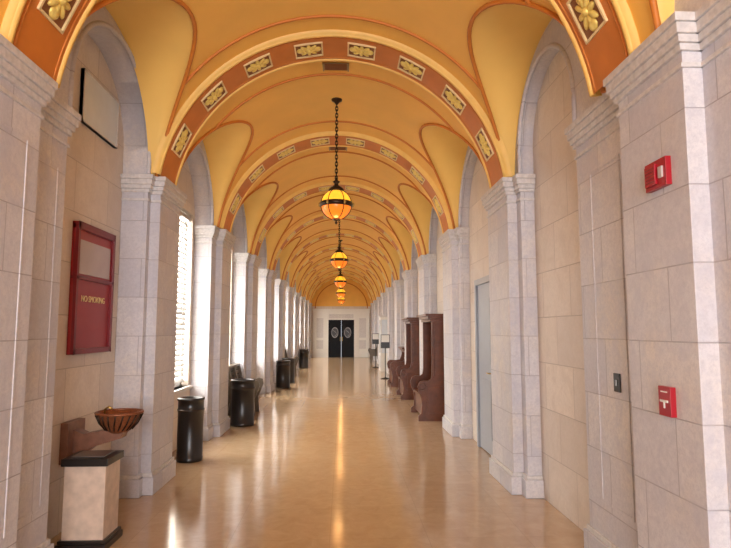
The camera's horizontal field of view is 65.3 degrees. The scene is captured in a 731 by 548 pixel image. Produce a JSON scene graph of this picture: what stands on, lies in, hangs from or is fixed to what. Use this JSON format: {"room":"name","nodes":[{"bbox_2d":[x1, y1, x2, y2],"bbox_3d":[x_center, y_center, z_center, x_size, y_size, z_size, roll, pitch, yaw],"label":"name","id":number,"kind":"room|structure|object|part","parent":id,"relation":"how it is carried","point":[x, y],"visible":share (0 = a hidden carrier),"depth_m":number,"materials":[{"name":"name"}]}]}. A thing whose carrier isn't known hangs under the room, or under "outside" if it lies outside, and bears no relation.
{"room":"vaulted hallway","nodes":[
{"label":"vaulted hallway","id":0,"kind":"room"},
{"bbox_2d":[0,34,81,547],"bbox_3d":[-2.145,0.315,3.001,0.422,3.160,2.024,0,-6,-2],"label":"stone pier","id":1,"kind":"object","parent":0,"point":[36,124],"visible":1,"depth_m":3.42,"materials":[{"name":"stone"}]},
{"bbox_2d":[46,34,232,539],"bbox_3d":[-2.972,0.752,14.817,0.300,4.600,38.650,0,-6,-2],"label":"wall","id":2,"kind":"structure","parent":0,"point":[84,383],"depth_m":5.06,"materials":[{"name":"stone"}]},
{"bbox_2d":[66,220,115,354],"bbox_3d":[-2.408,0.143,5.039,0.056,1.106,0.766,0,-6,-2],"label":"notice board","id":3,"kind":"object","parent":2,"relation":"attached to","point":[91,289],"visible":1,"depth_m":4.97,"materials":[{"name":"red paint"}]},
{"bbox_2d":[79,68,119,148],"bbox_3d":[-2.418,-1.488,5.204,0.035,0.460,0.750,0,-6,-2],"label":"transom panel","id":4,"kind":"object","parent":2,"relation":"attached to","point":[98,109],"visible":0.93,"depth_m":5.13,"materials":[{"name":"stone"}]},
{"bbox_2d":[59,406,143,464],"bbox_3d":[-2.130,1.303,4.675,0.590,0.440,0.380,0,-6,-2],"label":"fountain","id":5,"kind":"object","parent":2,"relation":"attached to","point":[116,423],"visible":1,"depth_m":4.60,"materials":[{"name":"brown stone"}]},
{"bbox_2d":[55,7,305,297],"bbox_3d":[-2.695,-0.654,15.325,0.282,1.181,35.375,0,-6,-2],"label":"arches","id":6,"kind":"object","parent":2,"relation":"attached to","point":[100,25],"visible":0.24,"depth_m":5.76,"materials":[{"name":"stone"}]},
{"bbox_2d":[174,210,191,394],"bbox_3d":[-2.594,0.321,7.669,0.210,2.540,1.500,0,-6,-2],"label":"window","id":7,"kind":"structure","parent":2,"relation":"in","point":[185,218],"depth_m":8.13,"materials":[{"name":"white glass"}]},
{"bbox_2d":[50,357,583,547],"bbox_3d":[-0.738,3.085,14.525,4.760,0.100,38.950,0,-6,-2],"label":"floor","id":8,"kind":"structure","parent":0,"point":[333,458],"depth_m":5.75,"materials":[{"name":"stone"}]},
{"bbox_2d":[54,450,123,547],"bbox_3d":[-2.073,1.698,4.316,0.360,0.665,0.340,0,-6,-2],"label":"pedestal","id":9,"kind":"object","parent":8,"relation":"on","point":[91,477],"visible":1,"depth_m":4.19,"materials":[{"name":"beige stone"}]},
{"bbox_2d":[111,174,186,498],"bbox_3d":[-2.267,0.618,6.089,0.422,3.160,1.054,0,-6,-2],"label":"stone pier","id":10,"kind":"object","parent":8,"relation":"on","point":[144,372],"visible":0.91,"depth_m":5.72,"materials":[{"name":"stone"}]},
{"bbox_2d":[176,396,204,462],"bbox_3d":[-2.171,1.917,7.066,0.330,0.765,0.330,0,-6,-2],"label":"trash can","id":11,"kind":"object","parent":8,"relation":"on","point":[190,421],"visible":1,"depth_m":6.94,"materials":[{"name":"black metal"}]},
{"bbox_2d":[190,225,235,440],"bbox_3d":[-2.383,0.905,9.008,0.422,3.160,1.264,0,-6,-2],"label":"stone pier","id":12,"kind":"object","parent":8,"relation":"on","point":[209,375],"visible":0.88,"depth_m":8.57,"materials":[{"name":"stone"}]},
{"bbox_2d":[230,378,254,426],"bbox_3d":[-2.085,2.174,9.679,0.412,0.765,0.412,0,-6,-2],"label":"trash can","id":13,"kind":"object","parent":8,"relation":"on","point":[242,389],"visible":1,"depth_m":9.52,"materials":[{"name":"black metal"}]},
{"bbox_2d":[228,363,263,415],"bbox_3d":[-2.297,2.192,10.755,0.600,0.940,1.140,0,-6,-2],"label":"slatted bench","id":14,"kind":"object","parent":8,"relation":"on","point":[235,372],"visible":0.32,"depth_m":10.76,"materials":[{"name":"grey wood"}]},
{"bbox_2d":[231,253,261,378],"bbox_3d":[-2.503,1.202,12.031,0.422,3.160,1.264,0,-6,-2],"label":"stone pier","id":15,"kind":"object","parent":8,"relation":"on","point":[245,265],"visible":0.67,"depth_m":11.58,"materials":[{"name":"stone"}]},
{"bbox_2d":[256,269,276,393],"bbox_3d":[-2.623,1.499,15.054,0.422,3.160,1.264,0,-6,-2],"label":"stone pier","id":16,"kind":"object","parent":8,"relation":"on","point":[266,277],"visible":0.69,"depth_m":14.61,"materials":[{"name":"stone"}]},
{"bbox_2d":[273,279,287,382],"bbox_3d":[-2.743,1.796,18.077,0.422,3.160,1.264,0,-6,-2],"label":"stone pier","id":17,"kind":"object","parent":8,"relation":"on","point":[280,285],"visible":0.53,"depth_m":17.73,"materials":[{"name":"stone"}]},
{"bbox_2d":[276,360,290,388],"bbox_3d":[-2.289,2.783,15.826,0.412,0.755,0.412,0,-6,-2],"label":"trash can","id":18,"kind":"object","parent":8,"relation":"on","point":[282,366],"visible":1,"depth_m":15.66,"materials":[{"name":"black metal"}]},
{"bbox_2d":[282,358,294,383],"bbox_3d":[-2.348,2.929,17.318,0.412,0.755,0.412,0,-6,-2],"label":"trash can","id":19,"kind":"object","parent":8,"relation":"on","point":[292,363],"visible":0.51,"depth_m":17.19,"materials":[{"name":"black metal"}]},
{"bbox_2d":[285,287,294,356],"bbox_3d":[-2.862,2.093,21.100,0.422,3.160,1.264,0,-6,-2],"label":"stone pier","id":20,"kind":"object","parent":8,"relation":"on","point":[289,303],"visible":0.41,"depth_m":20.78,"materials":[{"name":"stone"}]},
{"bbox_2d":[285,348,298,374],"bbox_3d":[-2.658,3.086,19.854,0.600,0.940,1.140,0,-6,-2],"label":"slatted bench","id":21,"kind":"object","parent":8,"relation":"on","point":[286,356],"visible":0.2,"depth_m":20.34,"materials":[{"name":"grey wood"}]},
{"bbox_2d":[293,292,300,368],"bbox_3d":[-2.982,2.390,24.123,0.422,3.160,1.264,0,-6,-2],"label":"stone pier","id":22,"kind":"object","parent":8,"relation":"on","point":[296,309],"visible":0.42,"depth_m":23.79,"materials":[{"name":"stone"}]},
{"bbox_2d":[299,297,305,348],"bbox_3d":[-3.102,2.687,27.146,0.422,3.160,1.264,0,-6,-2],"label":"stone pier","id":23,"kind":"object","parent":8,"relation":"on","point":[302,299],"visible":0.33,"depth_m":26.88,"materials":[{"name":"stone"}]},
{"bbox_2d":[299,349,308,367],"bbox_3d":[-2.620,3.588,24.181,0.412,0.785,0.412,0,-6,-2],"label":"trash can","id":24,"kind":"object","parent":8,"relation":"on","point":[303,353],"visible":0.98,"depth_m":24.02,"materials":[{"name":"black metal"}]},
{"bbox_2d":[304,300,308,348],"bbox_3d":[-3.222,2.984,30.169,0.422,3.160,1.264,0,-6,-2],"label":"stone pier","id":25,"kind":"object","parent":8,"relation":"on","point":[306,302],"visible":0.38,"depth_m":29.93,"materials":[{"name":"stone"}]},
{"bbox_2d":[308,303,311,357],"bbox_3d":[-3.340,3.277,33.153,0.422,3.160,1.184,0,-6,-2],"label":"stone pier","id":26,"kind":"object","parent":8,"relation":"on","point":[309,304],"visible":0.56,"depth_m":32.92,"materials":[{"name":"stone"}]},
{"bbox_2d":[370,303,373,357],"bbox_3d":[0.455,3.291,33.302,0.302,3.160,1.184,0,-6,-2],"label":"stone pier","id":27,"kind":"object","parent":8,"relation":"on","point":[371,304],"visible":0.33,"depth_m":33.06,"materials":[{"name":"stone"}]},
{"bbox_2d":[368,344,377,361],"bbox_3d":[0.454,3.978,28.940,0.600,0.940,1.140,0,-6,-2],"label":"slatted bench","id":28,"kind":"object","parent":8,"relation":"on","point":[371,351],"visible":0.54,"depth_m":28.40,"materials":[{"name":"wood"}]},
{"bbox_2d":[372,333,378,367],"bbox_3d":[0.434,3.279,24.433,0.320,1.450,0.320,0,-6,-2],"label":"sign stand","id":29,"kind":"object","parent":8,"relation":"on","point":[375,336],"visible":0.94,"depth_m":24.46,"materials":[{"name":"black metal"}]},
{"bbox_2d":[373,300,377,360],"bbox_3d":[0.573,2.997,30.308,0.302,3.160,1.244,0,-6,-2],"label":"stone pier","id":30,"kind":"object","parent":8,"relation":"on","point":[375,302],"visible":0.43,"depth_m":29.99,"materials":[{"name":"stone"}]},
{"bbox_2d":[376,297,381,363],"bbox_3d":[0.693,2.700,27.285,0.302,3.160,1.244,0,-6,-2],"label":"stone pier","id":31,"kind":"object","parent":8,"relation":"on","point":[378,299],"visible":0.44,"depth_m":27.00,"materials":[{"name":"stone"}]},
{"bbox_2d":[378,316,386,370],"bbox_3d":[0.772,2.756,22.687,0.474,2.150,1.060,0,-6,-2],"label":"pillar","id":32,"kind":"structure","parent":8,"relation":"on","point":[382,319],"depth_m":22.25,"materials":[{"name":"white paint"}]},
{"bbox_2d":[381,335,389,378],"bbox_3d":[0.655,2.732,18.864,0.320,1.450,0.320,0,-6,-2],"label":"sign stand","id":33,"kind":"object","parent":8,"relation":"on","point":[385,339],"visible":0.95,"depth_m":18.89,"materials":[{"name":"black metal"}]},
{"bbox_2d":[385,287,394,373],"bbox_3d":[0.933,2.106,21.239,0.302,3.160,1.244,0,-6,-2],"label":"stone pier","id":34,"kind":"object","parent":8,"relation":"on","point":[389,290],"visible":0.6,"depth_m":20.86,"materials":[{"name":"stone"}]},
{"bbox_2d":[387,347,404,386],"bbox_3d":[0.955,2.687,16.618,0.576,1.100,1.256,0,-6,-2],"label":"bench","id":35,"kind":"object","parent":8,"relation":"on","point":[392,365],"visible":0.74,"depth_m":16.08,"materials":[{"name":"brown wood"}]},
{"bbox_2d":[392,280,404,359],"bbox_3d":[1.053,1.809,18.216,0.302,3.160,1.244,0,-6,-2],"label":"stone pier","id":36,"kind":"object","parent":8,"relation":"on","point":[398,285],"visible":0.59,"depth_m":17.82,"materials":[{"name":"stone"}]},
{"bbox_2d":[396,317,419,399],"bbox_3d":[1.069,2.011,13.772,0.576,1.890,1.256,0,-6,-2],"label":"bench","id":37,"kind":"object","parent":8,"relation":"on","point":[404,373],"visible":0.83,"depth_m":13.25,"materials":[{"name":"brown wood"}]},
{"bbox_2d":[402,269,417,363],"bbox_3d":[1.173,1.512,15.193,0.302,3.160,1.244,0,-6,-2],"label":"stone pier","id":38,"kind":"object","parent":8,"relation":"on","point":[409,276],"visible":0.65,"depth_m":14.88,"materials":[{"name":"stone"}]},
{"bbox_2d":[416,254,436,374],"bbox_3d":[1.293,1.216,12.170,0.302,3.160,1.244,0,-6,-2],"label":"stone pier","id":39,"kind":"object","parent":8,"relation":"on","point":[427,264],"visible":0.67,"depth_m":11.88,"materials":[{"name":"stone"}]},
{"bbox_2d":[410,314,444,420],"bbox_3d":[1.191,1.711,10.714,0.576,1.890,1.306,0,-6,-2],"label":"bench","id":40,"kind":"object","parent":8,"relation":"on","point":[428,388],"visible":0.92,"depth_m":10.16,"materials":[{"name":"brown wood"}]},
{"bbox_2d":[438,227,472,438],"bbox_3d":[1.413,0.919,9.147,0.302,3.160,1.244,0,-6,-2],"label":"stone pier","id":41,"kind":"object","parent":8,"relation":"on","point":[454,243],"visible":1,"depth_m":8.72,"materials":[{"name":"stone"}]},
{"bbox_2d":[481,174,543,498],"bbox_3d":[1.532,0.624,6.149,0.302,3.160,1.194,0,-6,-2],"label":"stone pier","id":42,"kind":"object","parent":8,"relation":"on","point":[515,462],"visible":1,"depth_m":5.75,"materials":[{"name":"stone"}]},
{"bbox_2d":[564,0,730,547],"bbox_3d":[1.647,0.337,3.225,0.302,3.160,2.174,0,-6,-2],"label":"stone pier","id":43,"kind":"object","parent":8,"relation":"on","point":[656,266],"visible":1,"depth_m":3.03,"materials":[{"name":"stone"}]},
{"bbox_2d":[613,373,620,392],"bbox_3d":[1.629,0.705,3.696,0.018,0.120,0.080,0,-6,-2],"label":"switch plate","id":44,"kind":"object","parent":43,"relation":"attached to","point":[616,376],"visible":1,"depth_m":3.68,"materials":[{"name":"grey metal"}]},
{"bbox_2d":[644,156,671,192],"bbox_3d":[1.545,-0.526,3.029,0.048,0.150,0.200,0,-6,-2],"label":"fire alarm strobe","id":45,"kind":"object","parent":43,"relation":"attached to","point":[658,174],"visible":1,"depth_m":3.00,"materials":[{"name":"red plastic"}]},
{"bbox_2d":[658,385,676,417],"bbox_3d":[1.551,0.655,2.933,0.036,0.150,0.110,0,-6,-2],"label":"alarm pull station","id":46,"kind":"object","parent":43,"relation":"attached to","point":[667,395],"visible":1,"depth_m":2.91,"materials":[{"name":"red plastic"}]},
{"bbox_2d":[0,0,674,302],"bbox_3d":[-0.678,-0.881,14.917,3.780,1.550,38.350,0,-6,-2],"label":"ceiling","id":47,"kind":"structure","parent":0,"point":[158,34],"depth_m":6.68,"materials":[{"name":"yellow paint"}]},
{"bbox_2d":[0,0,639,96],"bbox_3d":[-0.227,-2.010,3.557,3.674,1.583,0.580,0,-6,-2],"label":"rib","id":48,"kind":"object","parent":47,"relation":"attached to","point":[602,34],"visible":0.98,"depth_m":3.51,"materials":[{"name":"orange paint"}]},
{"bbox_2d":[151,30,512,187],"bbox_3d":[-0.330,-1.756,6.143,3.674,1.583,0.580,0,-6,-2],"label":"rib","id":49,"kind":"object","parent":47,"relation":"attached to","point":[263,59],"visible":0.99,"depth_m":6.08,"materials":[{"name":"orange paint"}]},
{"bbox_2d":[322,62,348,71],"bbox_3d":[-0.350,-2.445,6.732,0.310,0.022,0.190,0,-6,-2],"label":"ceiling vent","id":50,"kind":"object","parent":47,"relation":"in","point":[326,65],"depth_m":6.70,"materials":[{"name":"brown metal"}]},
{"bbox_2d":[318,97,353,223],"bbox_3d":[-0.390,-1.520,7.646,0.482,1.740,0.450,0,-6,-2],"label":"pendant lantern","id":51,"kind":"object","parent":47,"relation":"hanging from","point":[336,204],"visible":1,"depth_m":7.49,"materials":[{"name":"glass"}]},
{"bbox_3d":[-0.390,-0.923,7.587,0.400,0.400,0.400,0,-6,-2],"label":"globe","id":52,"kind":"part","parent":51,"relation":"part of","materials":[{"name":"orange glass"}]},
{"bbox_2d":[220,131,452,232],"bbox_3d":[-0.449,-1.460,9.166,3.674,1.583,0.580,0,-6,-2],"label":"rib","id":53,"kind":"object","parent":47,"relation":"attached to","point":[307,142],"visible":1,"depth_m":9.09,"materials":[{"name":"orange paint"}]},
{"bbox_2d":[251,181,424,256],"bbox_3d":[-0.569,-1.163,12.189,3.674,1.583,0.580,0,-6,-2],"label":"rib","id":54,"kind":"object","parent":47,"relation":"attached to","point":[308,191],"visible":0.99,"depth_m":12.08,"materials":[{"name":"orange paint"}]},
{"bbox_2d":[329,147,346,150],"bbox_3d":[-0.470,-2.148,9.756,0.310,0.022,0.190,0,-6,-2],"label":"ceiling vent","id":55,"kind":"object","parent":47,"relation":"in","point":[330,148],"depth_m":9.74,"materials":[{"name":"brown metal"}]},
{"bbox_2d":[270,212,407,270],"bbox_3d":[-0.689,-0.866,15.212,3.674,1.583,0.580,0,-6,-2],"label":"rib","id":56,"kind":"object","parent":47,"relation":"attached to","point":[355,216],"visible":0.84,"depth_m":15.09,"materials":[{"name":"orange paint"}]},
{"bbox_2d":[329,220,348,270],"bbox_3d":[-0.629,-0.926,13.692,0.482,1.740,0.450,0,-6,-2],"label":"pendant lantern","id":57,"kind":"object","parent":47,"relation":"hanging from","point":[339,259],"visible":0.8,"depth_m":13.51,"materials":[{"name":"yellow glass"}]},
{"bbox_3d":[-0.629,-0.329,13.633,0.400,0.400,0.400,0,-6,-2],"label":"globe","id":58,"kind":"part","parent":57,"relation":"part of","materials":[{"name":"orange glass"}]},
{"bbox_2d":[283,231,396,279],"bbox_3d":[-0.809,-0.569,18.235,3.674,1.583,0.580,0,-6,-2],"label":"rib","id":59,"kind":"object","parent":47,"relation":"attached to","point":[301,248],"visible":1,"depth_m":18.06,"materials":[{"name":"orange paint"}]},
{"bbox_2d":[291,245,388,286],"bbox_3d":[-0.929,-0.272,21.258,3.674,1.583,0.580,0,-6,-2],"label":"rib","id":60,"kind":"object","parent":47,"relation":"attached to","point":[320,251],"visible":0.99,"depth_m":21.06,"materials":[{"name":"orange paint"}]},
{"bbox_2d":[333,240,346,288],"bbox_3d":[-0.869,-0.332,19.738,0.482,1.740,0.450,0,-6,-2],"label":"pendant lantern","id":61,"kind":"object","parent":47,"relation":"hanging from","point":[340,281],"visible":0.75,"depth_m":19.56,"materials":[{"name":"glass"}]},
{"bbox_3d":[-0.869,0.265,19.679,0.400,0.400,0.400,0,-6,-2],"label":"globe","id":62,"kind":"part","parent":61,"relation":"part of","materials":[{"name":"orange glass"}]},
{"bbox_2d":[298,257,382,292],"bbox_3d":[-1.049,0.025,24.281,3.674,1.583,0.580,0,-6,-2],"label":"rib","id":63,"kind":"object","parent":47,"relation":"attached to","point":[349,258],"visible":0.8,"depth_m":24.08,"materials":[{"name":"orange paint"}]},
{"bbox_2d":[303,265,378,296],"bbox_3d":[-1.169,0.322,27.304,3.674,1.583,0.580,0,-6,-2],"label":"rib","id":64,"kind":"object","parent":47,"relation":"attached to","point":[331,266],"visible":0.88,"depth_m":27.10,"materials":[{"name":"orange paint"}]},
{"bbox_2d":[307,271,374,299],"bbox_3d":[-1.289,0.619,30.327,3.674,1.583,0.580,0,-6,-2],"label":"rib","id":65,"kind":"object","parent":47,"relation":"attached to","point":[335,272],"visible":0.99,"depth_m":30.12,"materials":[{"name":"orange paint"}]},
{"bbox_2d":[310,276,371,302],"bbox_3d":[-1.409,0.916,33.350,3.674,1.583,0.580,0,-6,-2],"label":"rib","id":66,"kind":"object","parent":47,"relation":"attached to","point":[327,280],"visible":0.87,"depth_m":33.14,"materials":[{"name":"orange paint"}]},
{"bbox_2d":[336,288,345,297],"bbox_3d":[-1.109,0.262,25.784,0.482,1.740,0.450,0,-6,-2],"label":"pendant lantern","id":67,"kind":"object","parent":47,"relation":"hanging from","point":[341,292],"visible":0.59,"depth_m":25.59,"materials":[{"name":"orange glass"}]},
{"bbox_3d":[-1.109,0.859,25.726,0.400,0.400,0.400,0,-6,-2],"label":"globe","id":68,"kind":"part","parent":67,"relation":"part of","materials":[{"name":"orange glass"}]},
{"bbox_2d":[337,274,345,304],"bbox_3d":[-1.349,0.856,31.830,0.482,1.740,0.450,0,-6,-2],"label":"pendant lantern","id":69,"kind":"object","parent":47,"relation":"hanging from","point":[342,300],"visible":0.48,"depth_m":31.64,"materials":[{"name":"orange glass"}]},
{"bbox_2d":[88,0,660,302],"bbox_3d":[-0.698,-0.831,15.422,3.647,1.565,35.354,0,-6,-2],"label":"ribs","id":70,"kind":"object","parent":47,"relation":"attached to","point":[653,3],"visible":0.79,"depth_m":6.93,"materials":[{"name":"orange paint"}]},
{"bbox_2d":[311,279,370,356],"bbox_3d":[-1.439,2.557,33.962,4.880,4.750,0.340,0,-6,-2],"label":"wall","id":71,"kind":"structure","parent":0,"point":[356,296],"depth_m":33.94,"materials":[{"name":"paint"}]},
{"bbox_2d":[312,309,369,356],"bbox_3d":[-1.433,3.492,33.710,3.440,2.840,0.260,0,-6,-2],"label":"panelling","id":72,"kind":"structure","parent":71,"relation":"in","point":[336,332],"depth_m":33.69,"materials":[{"name":"white paint"}]},
{"bbox_2d":[380,292,386,315],"bbox_3d":[0.813,2.403,24.262,0.302,3.160,1.244,0,-6,-2],"label":"stone pier","id":73,"kind":"object","parent":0,"point":[383,295],"visible":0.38,"depth_m":23.97,"materials":[{"name":"stone"}]},
{"bbox_2d":[417,51,589,530],"bbox_3d":[1.485,0.769,14.992,0.300,4.600,38.650,0,-6,-2],"label":"wall","id":74,"kind":"structure","parent":0,"point":[557,241],"depth_m":5.16,"materials":[{"name":"stone"}]},
{"bbox_2d":[474,275,492,454],"bbox_3d":[1.582,1.191,7.538,0.093,2.303,0.960,0,-6,-2],"label":"door","id":75,"kind":"structure","parent":74,"relation":"in","point":[481,286],"depth_m":7.66,"materials":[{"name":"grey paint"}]},
{"bbox_2d":[380,0,706,296],"bbox_3d":[1.240,-0.639,15.480,0.162,1.181,35.375,0,-6,-2],"label":"arches","id":76,"kind":"object","parent":74,"relation":"attached to","point":[555,38],"visible":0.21,"depth_m":5.56,"materials":[{"name":"stone"}]}
]}

